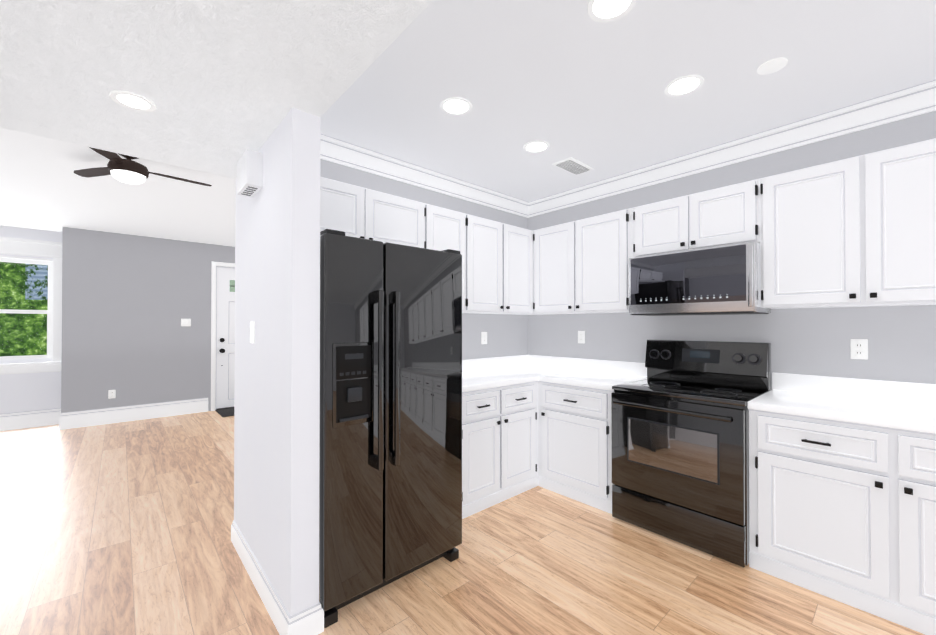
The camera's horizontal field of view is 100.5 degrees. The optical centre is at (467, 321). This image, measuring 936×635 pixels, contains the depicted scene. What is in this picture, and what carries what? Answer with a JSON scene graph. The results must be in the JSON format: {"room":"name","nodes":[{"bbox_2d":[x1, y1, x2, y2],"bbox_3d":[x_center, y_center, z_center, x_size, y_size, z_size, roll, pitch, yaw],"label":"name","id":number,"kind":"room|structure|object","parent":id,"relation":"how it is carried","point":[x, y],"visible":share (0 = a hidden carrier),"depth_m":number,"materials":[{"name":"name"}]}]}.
{"room":"kitchen","nodes":[
{"label":"kitchen","id":0,"kind":"room"},
{"bbox_2d":[0,225,61,413],"bbox_3d":[-6.708,0.071,4.435,3.240,2.630,0.150,0,-1,-42],"label":"wall","id":1,"kind":"structure","parent":0,"point":[23,392],"depth_m":5.15,"materials":[{"name":"grey paint"}]},
{"bbox_2d":[0,408,60,430],"bbox_3d":[-6.705,1.277,4.318,3.100,0.217,0.016,0,-1,-42],"label":"baseboard","id":2,"kind":"structure","parent":1,"relation":"attached to","point":[25,419],"depth_m":5.13,"materials":[{"name":"white wood"}]},
{"bbox_2d":[0,237,61,373],"bbox_3d":[-6.017,-0.209,5.008,1.210,1.750,0.219,0,-1,-42],"label":"window","id":3,"kind":"structure","parent":1,"relation":"in","point":[53,311],"depth_m":5.23,"materials":[{"name":"clear glass"}]},
{"bbox_2d":[61,227,234,412],"bbox_3d":[-3.787,0.088,6.659,4.360,2.630,0.430,0,-1,-42],"label":"wall","id":4,"kind":"structure","parent":0,"point":[129,302],"depth_m":5.52,"materials":[{"name":"grey paint"}]},
{"bbox_2d":[108,390,115,398],"bbox_3d":[-4.903,0.993,5.359,0.072,0.116,0.008,0,-1,-42],"label":"outlet","id":5,"kind":"object","parent":4,"relation":"attached to","point":[111,393],"visible":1,"depth_m":5.36,"materials":[{"name":"white plastic"}]},
{"bbox_2d":[59,397,207,429],"bbox_3d":[-4.706,1.287,5.596,1.616,0.217,0.116,0,-1,-42],"label":"baseboard","id":6,"kind":"structure","parent":4,"relation":"attached to","point":[82,418],"depth_m":5.48,"materials":[{"name":"white wood"}]},
{"bbox_2d":[181,319,190,325],"bbox_3d":[-4.288,0.008,5.915,0.118,0.116,0.010,0,-1,-42],"label":"light switch","id":7,"kind":"object","parent":4,"relation":"attached to","point":[185,322],"visible":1,"depth_m":5.92,"materials":[{"name":"white plastic"}]},
{"bbox_2d":[211,261,234,410],"bbox_3d":[-3.687,0.225,6.540,1.080,2.355,0.157,0,-1,-42],"label":"door frame","id":8,"kind":"structure","parent":4,"relation":"attached to","point":[215,265],"depth_m":6.15,"materials":[{"name":"white wood"}]},
{"bbox_2d":[216,267,234,408],"bbox_3d":[-3.654,0.253,6.502,0.926,2.258,0.127,0,-1,-42],"label":"entry door","id":9,"kind":"structure","parent":4,"relation":"in","point":[225,385],"depth_m":6.29,"materials":[{"name":"white wood"}]},
{"bbox_2d":[0,0,432,178],"bbox_3d":[-0.917,-1.111,-1.216,4.325,0.348,6.250,0,-1,-42],"label":"ceiling","id":10,"kind":"structure","parent":0,"point":[222,85],"depth_m":1.40,"materials":[{"name":"white paint"}]},
{"bbox_2d":[110,90,155,111],"bbox_3d":[-1.385,-0.912,1.612,0.148,0.006,0.148,0,-1,-42],"label":"recessed light","id":11,"kind":"object","parent":10,"relation":"in","point":[133,101],"visible":1,"depth_m":1.61,"materials":[{"name":"white plastic"}]},
{"bbox_2d":[234,107,320,615],"bbox_3d":[-1.068,0.053,2.098,0.120,2.630,1.095,0,-1,-42],"label":"wall","id":12,"kind":"structure","parent":0,"point":[277,389],"depth_m":1.74,"materials":[{"name":"grey paint"}]},
{"bbox_2d":[237,149,262,196],"bbox_3d":[-1.147,-0.775,2.043,0.077,0.178,0.220,0,-1,-42],"label":"door chime","id":13,"kind":"object","parent":12,"relation":"attached to","point":[249,173],"visible":0.98,"depth_m":1.97,"materials":[{"name":"white plastic"}]},
{"bbox_2d":[250,322,254,342],"bbox_3d":[-1.179,0.056,2.123,0.010,0.116,0.072,0,-1,-42],"label":"light switch","id":14,"kind":"object","parent":12,"relation":"attached to","point":[252,332],"visible":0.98,"depth_m":2.11,"materials":[{"name":"white plastic"}]},
{"bbox_2d":[231,520,323,634],"bbox_3d":[-1.063,1.306,2.082,0.152,0.124,1.111,0,-1,-42],"label":"baseboard","id":15,"kind":"structure","parent":12,"relation":"attached to","point":[309,621],"depth_m":1.77,"materials":[{"name":"white wood"}]},
{"bbox_2d":[320,159,527,359],"bbox_3d":[-0.319,0.063,3.401,2.735,2.630,0.150,0,-1,-42],"label":"wall","id":16,"kind":"structure","parent":0,"point":[507,334],"depth_m":3.63,"materials":[{"name":"grey paint"}]},
{"bbox_2d":[320,177,427,248],"bbox_3d":[-0.797,-0.683,2.641,0.993,0.390,0.345,0,-1,-42],"label":"upper cabinet","id":17,"kind":"object","parent":16,"relation":"attached to","point":[356,211],"depth_m":2.56,"materials":[{"name":"white wood"}]},
{"bbox_2d":[320,134,527,215],"bbox_3d":[-0.331,-1.188,3.240,2.490,0.130,0.088,0,-1,-42],"label":"crown molding","id":18,"kind":"structure","parent":16,"relation":"attached to","point":[334,150],"depth_m":3.13,"materials":[{"name":"white wood"}]},
{"bbox_2d":[428,204,467,312],"bbox_3d":[-0.277,-0.479,3.105,0.403,0.790,0.345,0,-1,-42],"label":"upper cabinet","id":19,"kind":"object","parent":16,"relation":"attached to","point":[447,228],"depth_m":3.02,"materials":[{"name":"white wood"}]},
{"bbox_2d":[481,332,486,343],"bbox_3d":[0.157,0.153,3.720,0.072,0.116,0.008,0,-1,-42],"label":"outlet","id":20,"kind":"object","parent":16,"relation":"attached to","point":[483,337],"visible":1,"depth_m":3.71,"materials":[{"name":"white plastic"}]},
{"bbox_2d":[468,214,533,313],"bbox_3d":[0.191,-0.476,3.524,0.852,0.790,0.345,0,-1,-42],"label":"upper cabinet","id":21,"kind":"object","parent":16,"relation":"attached to","point":[497,267],"depth_m":3.36,"materials":[{"name":"white wood"}]},
{"bbox_2d":[0,411,924,634],"bbox_3d":[-1.673,1.396,1.811,7.260,0.060,11.800,0,-1,-42],"label":"floor","id":22,"kind":"structure","parent":0,"point":[121,528],"depth_m":2.15,"materials":[{"name":"laminate"}]},
{"bbox_2d":[215,408,233,416],"bbox_3d":[-3.438,1.394,6.230,0.940,0.012,0.580,0,-1,-42],"label":"door mat","id":23,"kind":"object","parent":22,"relation":"on","point":[226,412],"visible":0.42,"depth_m":5.96,"materials":[{"name":"black rubber"}]},
{"bbox_2d":[319,229,461,627],"bbox_3d":[-0.622,0.478,2.311,0.810,1.783,0.977,0,-1,-42],"label":"refrigerator","id":24,"kind":"object","parent":22,"relation":"on","point":[390,490],"visible":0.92,"depth_m":1.91,"materials":[{"name":"metal"}]},
{"bbox_2d":[462,381,537,518],"bbox_3d":[0.061,0.934,3.188,0.916,0.885,0.660,0,-1,-42],"label":"base cabinet","id":25,"kind":"object","parent":22,"relation":"on","point":[499,444],"visible":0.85,"depth_m":2.94,"materials":[{"name":"white wood"}]},
{"bbox_2d":[537,381,613,513],"bbox_3d":[1.045,0.935,3.222,0.628,0.884,0.677,0,-1,-42],"label":"base cabinet","id":26,"kind":"object","parent":22,"relation":"on","point":[574,442],"visible":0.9,"depth_m":2.98,"materials":[{"name":"white wood"}]},
{"bbox_2d":[462,355,646,391],"bbox_3d":[0.472,0.415,3.131,1.607,0.151,1.298,0,-1,-42],"label":"countertop","id":27,"kind":"structure","parent":26,"relation":"on","point":[484,373],"depth_m":3.41,"materials":[{"name":"stone"}]},
{"bbox_2d":[611,339,770,566],"bbox_3d":[1.485,0.755,2.633,0.723,1.235,0.785,0,-1,-42],"label":"range","id":28,"kind":"object","parent":22,"relation":"on","point":[680,442],"visible":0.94,"depth_m":2.46,"materials":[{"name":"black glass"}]},
{"bbox_2d":[748,409,935,634],"bbox_3d":[2.137,0.925,2.001,0.628,0.884,1.018,0,-1,-42],"label":"base cabinet","id":29,"kind":"object","parent":22,"relation":"on","point":[843,512],"visible":0.98,"depth_m":1.87,"materials":[{"name":"white wood"}]},
{"bbox_2d":[747,372,935,433],"bbox_3d":[2.790,0.400,1.268,0.637,0.151,2.988,0,-1,-42],"label":"countertop","id":30,"kind":"structure","parent":29,"relation":"on","point":[901,405],"depth_m":2.13,"materials":[{"name":"stone"}]},
{"bbox_2d":[0,0,935,246],"bbox_3d":[-1.604,-1.324,1.793,7.610,0.120,11.950,0,-1,-42],"label":"ceiling","id":31,"kind":"structure","parent":0,"point":[565,79],"depth_m":2.17,"materials":[{"name":"white paint"}]},
{"bbox_2d":[74,147,211,185],"bbox_3d":[-2.422,-1.142,2.937,0.835,0.225,0.924,0,-1,-42],"label":"ceiling fan","id":32,"kind":"object","parent":31,"relation":"hanging from","point":[128,170],"visible":0.9,"depth_m":2.84,"materials":[{"name":"black metal"}]},
{"bbox_2d":[440,97,471,115],"bbox_3d":[-0.069,-1.257,2.273,0.188,0.006,0.188,0,-1,-42],"label":"recessed light","id":33,"kind":"object","parent":31,"relation":"in","point":[456,106],"visible":1,"depth_m":2.27,"materials":[{"name":"white plastic"}]},
{"bbox_2d":[523,141,549,152],"bbox_3d":[0.491,-1.253,2.788,0.188,0.006,0.188,0,-1,-42],"label":"recessed light","id":34,"kind":"object","parent":31,"relation":"in","point":[536,146],"visible":1,"depth_m":2.78,"materials":[{"name":"white plastic"}]},
{"bbox_2d":[552,157,593,175],"bbox_3d":[0.850,-1.249,3.136,0.340,0.009,0.170,0,-1,-42],"label":"ceiling vent","id":35,"kind":"object","parent":31,"relation":"in","point":[573,166],"visible":1,"depth_m":3.12,"materials":[{"name":"white plastic"}]},
{"bbox_2d":[587,0,635,21],"bbox_3d":[0.570,-1.263,1.544,0.188,0.006,0.188,0,-1,-42],"label":"recessed light","id":36,"kind":"object","parent":31,"relation":"in","point":[605,10],"visible":1,"depth_m":1.57,"materials":[{"name":"white plastic"}]},
{"bbox_2d":[664,75,703,96],"bbox_3d":[1.152,-1.259,2.078,0.188,0.006,0.188,0,-1,-42],"label":"recessed light","id":37,"kind":"object","parent":31,"relation":"in","point":[683,85],"visible":1,"depth_m":2.07,"materials":[{"name":"white plastic"}]},
{"bbox_2d":[757,57,787,74],"bbox_3d":[1.498,-1.257,1.917,0.120,0.010,0.120,0,-1,-42],"label":"smoke detector","id":38,"kind":"object","parent":31,"relation":"attached to","point":[772,65],"visible":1,"depth_m":1.91,"materials":[{"name":"white plastic"}]},
{"bbox_2d":[528,111,935,389],"bbox_3d":[2.728,0.052,1.934,0.150,2.630,6.100,0,-1,-42],"label":"wall","id":39,"kind":"structure","parent":0,"point":[900,339],"depth_m":2.54,"materials":[{"name":"grey paint"}]},
{"bbox_2d":[578,331,584,342],"bbox_3d":[1.068,0.142,3.669,0.008,0.116,0.072,0,-1,-42],"label":"electrical outlet","id":40,"kind":"object","parent":39,"relation":"attached to","point":[581,336],"visible":1,"depth_m":3.67,"materials":[{"name":"white plastic"}]},
{"bbox_2d":[532,208,632,314],"bbox_3d":[1.063,-0.476,3.421,0.346,0.790,0.929,0,-1,-42],"label":"upper cabinet","id":41,"kind":"object","parent":39,"relation":"attached to","point":[581,266],"depth_m":3.27,"materials":[{"name":"white wood"}]},
{"bbox_2d":[633,179,759,257],"bbox_3d":[1.627,-0.682,2.771,0.373,0.388,0.791,0,-1,-42],"label":"upper cabinet","id":42,"kind":"object","parent":39,"relation":"attached to","point":[725,215],"visible":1,"depth_m":2.61,"materials":[{"name":"white wood"}]},
{"bbox_2d":[629,242,770,315],"bbox_3d":[1.598,-0.268,2.742,0.451,0.430,0.779,0,-1,-42],"label":"microwave","id":43,"kind":"object","parent":42,"relation":"attached to","point":[723,280],"visible":0.94,"depth_m":2.55,"materials":[{"name":"silver metal"}]},
{"bbox_2d":[523,80,935,217],"bbox_3d":[2.639,-1.198,1.864,0.088,0.130,6.100,0,-1,-42],"label":"crown molding","id":44,"kind":"structure","parent":39,"relation":"attached to","point":[920,99],"depth_m":2.59,"materials":[{"name":"white wood"}]},
{"bbox_2d":[760,138,935,308],"bbox_3d":[2.194,-0.486,2.156,0.346,0.790,0.876,0,-1,-42],"label":"upper cabinet","id":45,"kind":"object","parent":39,"relation":"attached to","point":[858,231],"visible":1,"depth_m":2.05,"materials":[{"name":"white wood"}]},
{"bbox_2d":[851,339,867,358],"bbox_3d":[2.302,0.160,2.290,0.008,0.116,0.072,0,-1,-42],"label":"electrical outlet","id":46,"kind":"object","parent":39,"relation":"attached to","point":[859,348],"visible":1,"depth_m":2.29,"materials":[{"name":"white plastic"}]},
{"label":"outside","id":47,"kind":"structure","parent":0,"visible":0},
{"bbox_2d":[0,262,47,356],"bbox_3d":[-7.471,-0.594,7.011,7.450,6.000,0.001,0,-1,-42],"label":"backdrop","id":48,"kind":"structure","parent":47,"point":[35,281],"depth_m":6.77,"materials":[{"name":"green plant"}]}
]}

